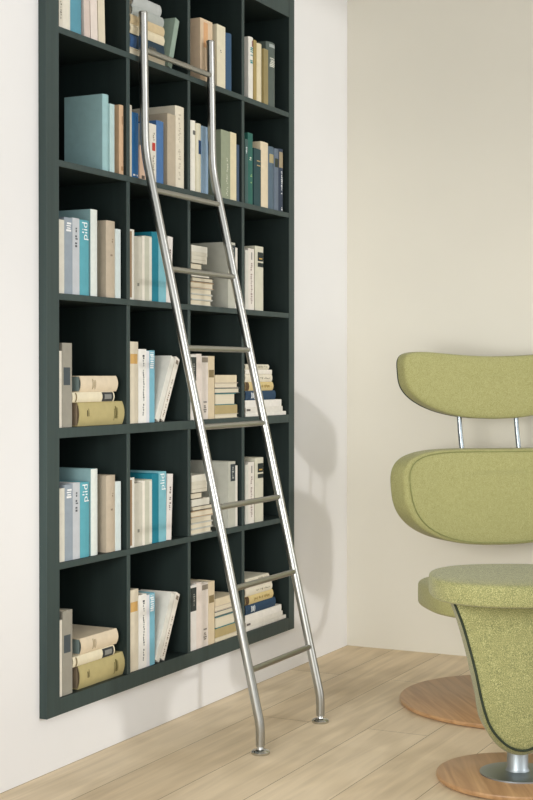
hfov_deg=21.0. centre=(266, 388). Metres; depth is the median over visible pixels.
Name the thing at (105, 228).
book
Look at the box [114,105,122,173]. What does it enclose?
book
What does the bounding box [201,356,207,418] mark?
book
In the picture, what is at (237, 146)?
book
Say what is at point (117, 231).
book
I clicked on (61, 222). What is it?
book
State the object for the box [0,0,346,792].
wall
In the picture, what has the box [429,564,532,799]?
footstool
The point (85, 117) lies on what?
book
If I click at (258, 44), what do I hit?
book
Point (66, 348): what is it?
book
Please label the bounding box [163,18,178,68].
book
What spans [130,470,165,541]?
book
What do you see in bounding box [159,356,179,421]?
book
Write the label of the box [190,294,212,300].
book
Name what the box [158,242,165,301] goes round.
book
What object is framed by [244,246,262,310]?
book
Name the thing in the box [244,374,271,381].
book
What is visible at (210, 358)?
book
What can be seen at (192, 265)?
book
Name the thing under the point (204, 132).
book
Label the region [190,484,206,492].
book
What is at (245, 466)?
book
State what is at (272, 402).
book
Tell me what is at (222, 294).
book
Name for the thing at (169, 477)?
book
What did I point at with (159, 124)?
book
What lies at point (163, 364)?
book
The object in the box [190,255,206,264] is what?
book
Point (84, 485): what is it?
book
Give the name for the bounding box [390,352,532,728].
lounge chair
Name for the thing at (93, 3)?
book
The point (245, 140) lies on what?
book
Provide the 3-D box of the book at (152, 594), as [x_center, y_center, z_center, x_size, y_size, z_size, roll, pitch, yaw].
[-0.403,0.725,4.380,0.130,0.217,0.030,0,1,26]
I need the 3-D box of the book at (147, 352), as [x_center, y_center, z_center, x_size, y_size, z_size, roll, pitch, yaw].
[-0.414,-0.006,4.351,0.130,0.215,0.017,0,1,26]
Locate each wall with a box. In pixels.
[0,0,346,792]
[347,0,532,655]
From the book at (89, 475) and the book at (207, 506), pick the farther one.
the book at (207, 506)
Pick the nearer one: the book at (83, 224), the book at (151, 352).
the book at (83, 224)
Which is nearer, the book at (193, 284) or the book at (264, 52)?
the book at (193, 284)
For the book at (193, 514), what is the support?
on the book at (207, 517)
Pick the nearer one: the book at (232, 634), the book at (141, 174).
the book at (141, 174)
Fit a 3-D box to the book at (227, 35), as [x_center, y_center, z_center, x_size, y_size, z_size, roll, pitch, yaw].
[-0.175,-1.084,4.809,0.120,0.191,0.046,0,1,26]
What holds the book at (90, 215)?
on the bookcase
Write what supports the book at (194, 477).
on the book at (202, 481)
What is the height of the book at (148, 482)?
0.194 m
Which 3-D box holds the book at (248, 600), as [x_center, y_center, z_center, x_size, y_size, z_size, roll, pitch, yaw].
[-0.085,0.724,5.030,0.141,0.030,0.214,0,1,26]
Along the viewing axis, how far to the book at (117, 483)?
4.18 m
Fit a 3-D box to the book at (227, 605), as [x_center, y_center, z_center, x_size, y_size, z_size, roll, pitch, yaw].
[-0.185,0.721,4.809,0.120,0.017,0.160,0,1,26]
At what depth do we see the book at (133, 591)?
4.26 m
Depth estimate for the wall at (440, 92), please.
5.57 m
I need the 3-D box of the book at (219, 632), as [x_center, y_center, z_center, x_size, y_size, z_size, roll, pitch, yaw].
[-0.187,0.801,4.804,0.120,0.029,0.157,0,1,26]
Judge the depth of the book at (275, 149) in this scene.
5.10 m
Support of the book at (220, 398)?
on the book at (218, 409)
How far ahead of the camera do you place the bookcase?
4.53 m
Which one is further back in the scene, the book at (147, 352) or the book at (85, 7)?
the book at (147, 352)
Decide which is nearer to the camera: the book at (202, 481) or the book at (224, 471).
the book at (202, 481)
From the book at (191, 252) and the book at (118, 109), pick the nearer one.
the book at (118, 109)
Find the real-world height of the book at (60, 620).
0.209 m
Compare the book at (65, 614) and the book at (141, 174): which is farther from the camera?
the book at (141, 174)
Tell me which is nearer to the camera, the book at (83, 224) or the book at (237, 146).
the book at (83, 224)
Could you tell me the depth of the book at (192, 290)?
4.62 m
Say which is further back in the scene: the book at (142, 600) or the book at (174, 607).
the book at (174, 607)
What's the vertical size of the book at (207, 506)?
0.015 m
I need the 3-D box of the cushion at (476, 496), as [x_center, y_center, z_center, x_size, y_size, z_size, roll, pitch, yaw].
[0.824,0.381,5.067,0.819,0.341,0.190,0,1,-10]
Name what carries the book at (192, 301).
on the bookcase
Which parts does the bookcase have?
panel, shelf, shelf, shelf, shelf, shelf, panel, panel, panel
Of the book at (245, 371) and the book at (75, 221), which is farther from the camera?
the book at (245, 371)
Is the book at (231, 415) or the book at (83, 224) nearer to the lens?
the book at (83, 224)
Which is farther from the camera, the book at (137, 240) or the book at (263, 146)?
the book at (263, 146)
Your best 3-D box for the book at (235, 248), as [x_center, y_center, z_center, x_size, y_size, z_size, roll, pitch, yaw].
[-0.154,-0.371,4.857,0.120,0.204,0.016,0,1,26]
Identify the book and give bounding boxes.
[59,0,62,27]
[59,209,96,295]
[59,217,71,293]
[59,219,63,292]
[59,343,71,427]
[59,351,61,427]
[59,467,96,555]
[59,480,88,557]
[59,481,79,559]
[59,483,72,560]
[59,488,64,561]
[60,608,71,695]
[60,620,61,696]
[63,0,69,29]
[64,94,107,170]
[70,0,80,33]
[72,218,79,294]
[72,376,117,391]
[72,391,114,402]
[72,401,124,426]
[72,624,117,654]
[72,645,114,667]
[72,651,124,689]
[79,219,88,295]
[81,0,89,37]
[89,0,97,40]
[97,0,104,42]
[97,220,114,297]
[97,474,114,552]
[108,103,113,171]
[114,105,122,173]
[115,229,120,297]
[115,481,120,550]
[130,0,161,16]
[130,4,163,26]
[130,14,164,36]
[130,23,164,45]
[130,33,164,54]
[130,47,164,65]
[130,105,131,176]
[130,229,133,299]
[130,342,137,423]
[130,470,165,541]
[130,472,158,542]
[130,477,133,547]
[130,588,137,671]
[132,105,183,188]
[132,112,137,177]
[134,232,157,301]
[134,236,141,299]
[134,479,151,544]
[134,480,144,544]
[134,482,141,546]
[138,113,175,186]
[138,120,162,183]
[138,123,155,180]
[138,145,145,179]
[138,236,144,300]
[138,349,145,422]
[138,590,174,661]
[138,591,154,664]
[138,593,146,669]
[141,589,179,660]
[145,236,151,300]
[146,350,154,421]
[146,351,148,422]
[146,594,149,665]
[155,356,174,421]
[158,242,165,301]
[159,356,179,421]
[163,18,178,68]
[166,236,172,302]
[166,473,172,539]
[190,17,211,81]
[190,120,194,190]
[190,242,234,307]
[190,245,206,253]
[190,251,206,256]
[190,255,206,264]
[190,262,202,269]
[190,274,208,277]
[190,276,213,283]
[190,281,213,289]
[190,287,211,295]
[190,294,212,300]
[190,299,211,305]
[190,354,195,419]
[190,460,234,527]
[190,473,205,481]
[190,480,206,485]
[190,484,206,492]
[190,492,202,499]
[190,497,208,506]
[190,503,211,510]
[190,508,212,517]
[190,515,210,523]
[190,520,212,529]
[191,526,211,534]
[191,579,214,644]
[191,581,201,648]
[191,584,195,650]
[192,581,207,646]
[195,123,200,192]
[195,354,200,404]
[201,126,207,193]
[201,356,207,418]
[208,129,229,198]
[208,356,213,418]
[212,24,224,87]
[214,375,236,382]
[214,382,237,387]
[214,388,239,393]
[214,393,235,404]
[214,404,236,413]
[214,413,237,418]
[214,591,230,606]
[215,602,231,611]
[215,607,232,617]
[215,612,234,628]
[215,623,235,637]
[215,631,236,642]
[225,33,230,90]
[230,132,235,200]
[235,248,236,307]
[235,465,236,525]
[236,144,238,200]
[244,36,252,98]
[244,132,252,204]
[244,139,247,202]
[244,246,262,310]
[244,248,253,309]
[244,250,247,309]
[244,364,268,369]
[244,370,271,373]
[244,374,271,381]
[244,382,272,390]
[244,390,275,399]
[244,399,280,407]
[244,406,282,412]
[244,411,285,416]
[244,457,262,521]
[244,462,253,523]
[244,465,247,523]
[244,571,268,582]
[244,582,271,596]
[244,589,272,605]
[244,597,275,615]
[244,604,280,622]
[244,610,282,627]
[245,614,285,631]
[253,40,256,99]
[253,141,267,207]
[253,148,260,205]
[257,41,274,106]
[257,43,260,101]
[261,48,267,104]
[268,146,273,208]
[274,148,277,209]
[277,148,282,211]
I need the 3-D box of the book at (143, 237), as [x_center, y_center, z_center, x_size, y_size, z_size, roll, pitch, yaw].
[-0.411,-0.360,4.319,0.100,0.193,0.013,0,1,26]
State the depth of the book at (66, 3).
3.93 m
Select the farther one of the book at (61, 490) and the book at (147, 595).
the book at (147, 595)
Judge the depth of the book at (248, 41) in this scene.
4.92 m
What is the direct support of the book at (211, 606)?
on the bookcase
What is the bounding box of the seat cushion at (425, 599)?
[418,577,455,617]
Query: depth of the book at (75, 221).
3.97 m
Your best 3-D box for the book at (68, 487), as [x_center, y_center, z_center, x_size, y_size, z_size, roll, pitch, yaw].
[-0.591,0.366,3.976,0.110,0.209,0.039,0,1,26]
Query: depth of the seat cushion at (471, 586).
3.68 m
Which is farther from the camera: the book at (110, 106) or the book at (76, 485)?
the book at (110, 106)
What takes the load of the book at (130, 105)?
on the bookcase
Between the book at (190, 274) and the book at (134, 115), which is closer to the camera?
the book at (134, 115)
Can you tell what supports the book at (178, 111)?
on the bookcase
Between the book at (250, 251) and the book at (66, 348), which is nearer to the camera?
the book at (66, 348)
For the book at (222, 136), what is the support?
on the bookcase
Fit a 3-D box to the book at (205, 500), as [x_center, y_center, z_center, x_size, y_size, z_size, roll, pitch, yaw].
[-0.265,0.363,4.644,0.120,0.022,0.117,0,1,26]
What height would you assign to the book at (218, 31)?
0.204 m
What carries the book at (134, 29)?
on the book at (134, 39)
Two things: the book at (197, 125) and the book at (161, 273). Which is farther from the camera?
the book at (197, 125)
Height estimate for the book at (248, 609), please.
0.032 m
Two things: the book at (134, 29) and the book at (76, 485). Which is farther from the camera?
the book at (134, 29)
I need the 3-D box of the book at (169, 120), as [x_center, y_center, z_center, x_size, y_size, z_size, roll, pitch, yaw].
[-0.351,-0.736,4.470,0.130,0.222,0.050,0,1,26]
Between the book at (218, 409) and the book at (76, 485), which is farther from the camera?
the book at (218, 409)
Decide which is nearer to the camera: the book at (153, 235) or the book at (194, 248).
the book at (153, 235)
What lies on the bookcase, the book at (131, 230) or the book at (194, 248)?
the book at (131, 230)
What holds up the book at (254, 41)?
on the bookcase
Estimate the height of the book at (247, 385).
0.030 m
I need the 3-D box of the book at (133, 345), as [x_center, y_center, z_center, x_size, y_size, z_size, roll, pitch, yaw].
[-0.450,-0.019,4.279,0.130,0.241,0.049,0,1,26]
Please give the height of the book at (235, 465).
0.204 m
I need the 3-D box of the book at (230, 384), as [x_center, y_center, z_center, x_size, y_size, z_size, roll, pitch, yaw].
[-0.185,-0.012,4.801,0.120,0.017,0.160,0,1,26]
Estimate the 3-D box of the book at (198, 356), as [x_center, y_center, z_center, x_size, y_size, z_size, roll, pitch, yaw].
[-0.274,-0.007,4.632,0.130,0.210,0.034,0,1,26]
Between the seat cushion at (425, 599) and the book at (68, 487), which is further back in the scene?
the seat cushion at (425, 599)
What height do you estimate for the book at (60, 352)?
0.209 m
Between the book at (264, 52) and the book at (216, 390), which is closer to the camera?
the book at (216, 390)
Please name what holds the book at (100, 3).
on the bookcase
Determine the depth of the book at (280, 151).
5.13 m
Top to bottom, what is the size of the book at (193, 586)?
0.208 m
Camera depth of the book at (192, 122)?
4.56 m
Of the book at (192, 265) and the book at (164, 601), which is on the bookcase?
the book at (164, 601)
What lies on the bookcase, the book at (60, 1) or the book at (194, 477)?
the book at (60, 1)
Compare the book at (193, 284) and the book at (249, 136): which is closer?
the book at (193, 284)
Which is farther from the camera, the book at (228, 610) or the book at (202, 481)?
the book at (228, 610)
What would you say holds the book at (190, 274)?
on the book at (192, 278)
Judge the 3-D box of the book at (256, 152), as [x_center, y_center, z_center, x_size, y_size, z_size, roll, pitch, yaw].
[-0.085,-0.729,4.994,0.121,0.197,0.054,0,1,26]
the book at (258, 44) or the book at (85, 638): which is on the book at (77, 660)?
the book at (85, 638)
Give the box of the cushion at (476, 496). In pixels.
[390,448,532,544]
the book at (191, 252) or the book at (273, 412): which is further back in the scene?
the book at (273, 412)
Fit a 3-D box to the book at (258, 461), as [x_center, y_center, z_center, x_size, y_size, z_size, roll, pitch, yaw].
[-0.087,0.349,5.021,0.141,0.222,0.062,0,1,26]
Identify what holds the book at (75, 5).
on the bookcase
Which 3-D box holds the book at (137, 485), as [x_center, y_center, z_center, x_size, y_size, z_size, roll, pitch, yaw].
[-0.424,0.374,4.300,0.100,0.188,0.044,0,1,26]
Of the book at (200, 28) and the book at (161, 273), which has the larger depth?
the book at (200, 28)
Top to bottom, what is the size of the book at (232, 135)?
0.226 m
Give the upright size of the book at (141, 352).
0.220 m
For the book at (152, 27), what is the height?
0.027 m
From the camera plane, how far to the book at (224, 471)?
4.80 m
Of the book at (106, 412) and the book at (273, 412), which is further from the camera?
the book at (273, 412)
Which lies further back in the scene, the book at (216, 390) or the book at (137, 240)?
the book at (216, 390)
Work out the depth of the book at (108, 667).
4.09 m
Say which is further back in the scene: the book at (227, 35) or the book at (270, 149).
the book at (270, 149)
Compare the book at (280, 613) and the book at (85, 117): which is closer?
the book at (85, 117)
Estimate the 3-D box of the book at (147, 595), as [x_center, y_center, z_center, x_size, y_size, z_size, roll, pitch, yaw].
[-0.414,0.727,4.359,0.130,0.215,0.017,0,1,26]
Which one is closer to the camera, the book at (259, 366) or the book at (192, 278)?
the book at (192, 278)
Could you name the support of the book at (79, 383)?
on the book at (76, 396)
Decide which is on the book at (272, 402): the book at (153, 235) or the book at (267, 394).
the book at (267, 394)
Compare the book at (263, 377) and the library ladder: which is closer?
the library ladder
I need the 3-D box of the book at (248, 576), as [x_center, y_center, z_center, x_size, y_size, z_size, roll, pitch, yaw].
[-0.089,0.657,5.011,0.130,0.018,0.183,0,1,26]
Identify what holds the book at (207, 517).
on the book at (207, 523)
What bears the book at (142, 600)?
on the bookcase
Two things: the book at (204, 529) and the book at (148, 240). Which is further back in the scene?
the book at (204, 529)
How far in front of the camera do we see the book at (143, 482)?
4.30 m
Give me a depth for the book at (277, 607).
5.02 m
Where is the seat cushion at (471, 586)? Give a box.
[429,564,532,608]
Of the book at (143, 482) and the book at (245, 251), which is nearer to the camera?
the book at (143, 482)
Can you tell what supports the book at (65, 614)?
on the bookcase
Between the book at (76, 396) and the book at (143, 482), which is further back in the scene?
the book at (143, 482)
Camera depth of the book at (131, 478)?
4.25 m
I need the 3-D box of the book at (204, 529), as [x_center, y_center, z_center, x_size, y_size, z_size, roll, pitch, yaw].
[-0.261,0.455,4.652,0.120,0.018,0.134,0,1,26]
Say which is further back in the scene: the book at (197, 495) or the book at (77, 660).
the book at (197, 495)
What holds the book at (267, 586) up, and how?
on the book at (248, 600)
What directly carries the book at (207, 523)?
on the book at (204, 529)
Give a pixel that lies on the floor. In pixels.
(371, 746)
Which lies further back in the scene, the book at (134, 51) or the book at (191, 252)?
the book at (191, 252)
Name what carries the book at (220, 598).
on the book at (227, 605)
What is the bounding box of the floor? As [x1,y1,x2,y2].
[0,645,532,799]
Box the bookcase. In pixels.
[38,0,293,719]
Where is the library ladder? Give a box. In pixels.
[138,11,328,755]
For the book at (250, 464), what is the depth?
4.93 m
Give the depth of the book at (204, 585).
4.64 m
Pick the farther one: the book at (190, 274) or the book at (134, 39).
the book at (190, 274)
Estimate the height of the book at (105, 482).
0.221 m
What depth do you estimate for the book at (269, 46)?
5.06 m
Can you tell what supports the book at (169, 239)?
on the bookcase
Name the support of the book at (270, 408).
on the book at (273, 412)
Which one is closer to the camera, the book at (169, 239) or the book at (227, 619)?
the book at (169, 239)
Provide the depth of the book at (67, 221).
3.94 m
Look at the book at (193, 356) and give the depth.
4.57 m
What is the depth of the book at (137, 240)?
4.27 m
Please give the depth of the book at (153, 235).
4.35 m
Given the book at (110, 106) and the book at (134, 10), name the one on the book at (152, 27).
the book at (134, 10)
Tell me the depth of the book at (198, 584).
4.61 m
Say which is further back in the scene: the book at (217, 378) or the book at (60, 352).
the book at (217, 378)
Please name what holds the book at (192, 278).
on the book at (193, 284)
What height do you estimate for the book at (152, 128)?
0.174 m
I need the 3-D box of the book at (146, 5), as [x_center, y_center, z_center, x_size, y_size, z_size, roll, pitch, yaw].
[-0.423,-1.149,4.344,0.150,0.034,0.162,0,1,26]
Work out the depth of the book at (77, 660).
4.06 m
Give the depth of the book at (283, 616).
5.04 m
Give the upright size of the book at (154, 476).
0.210 m

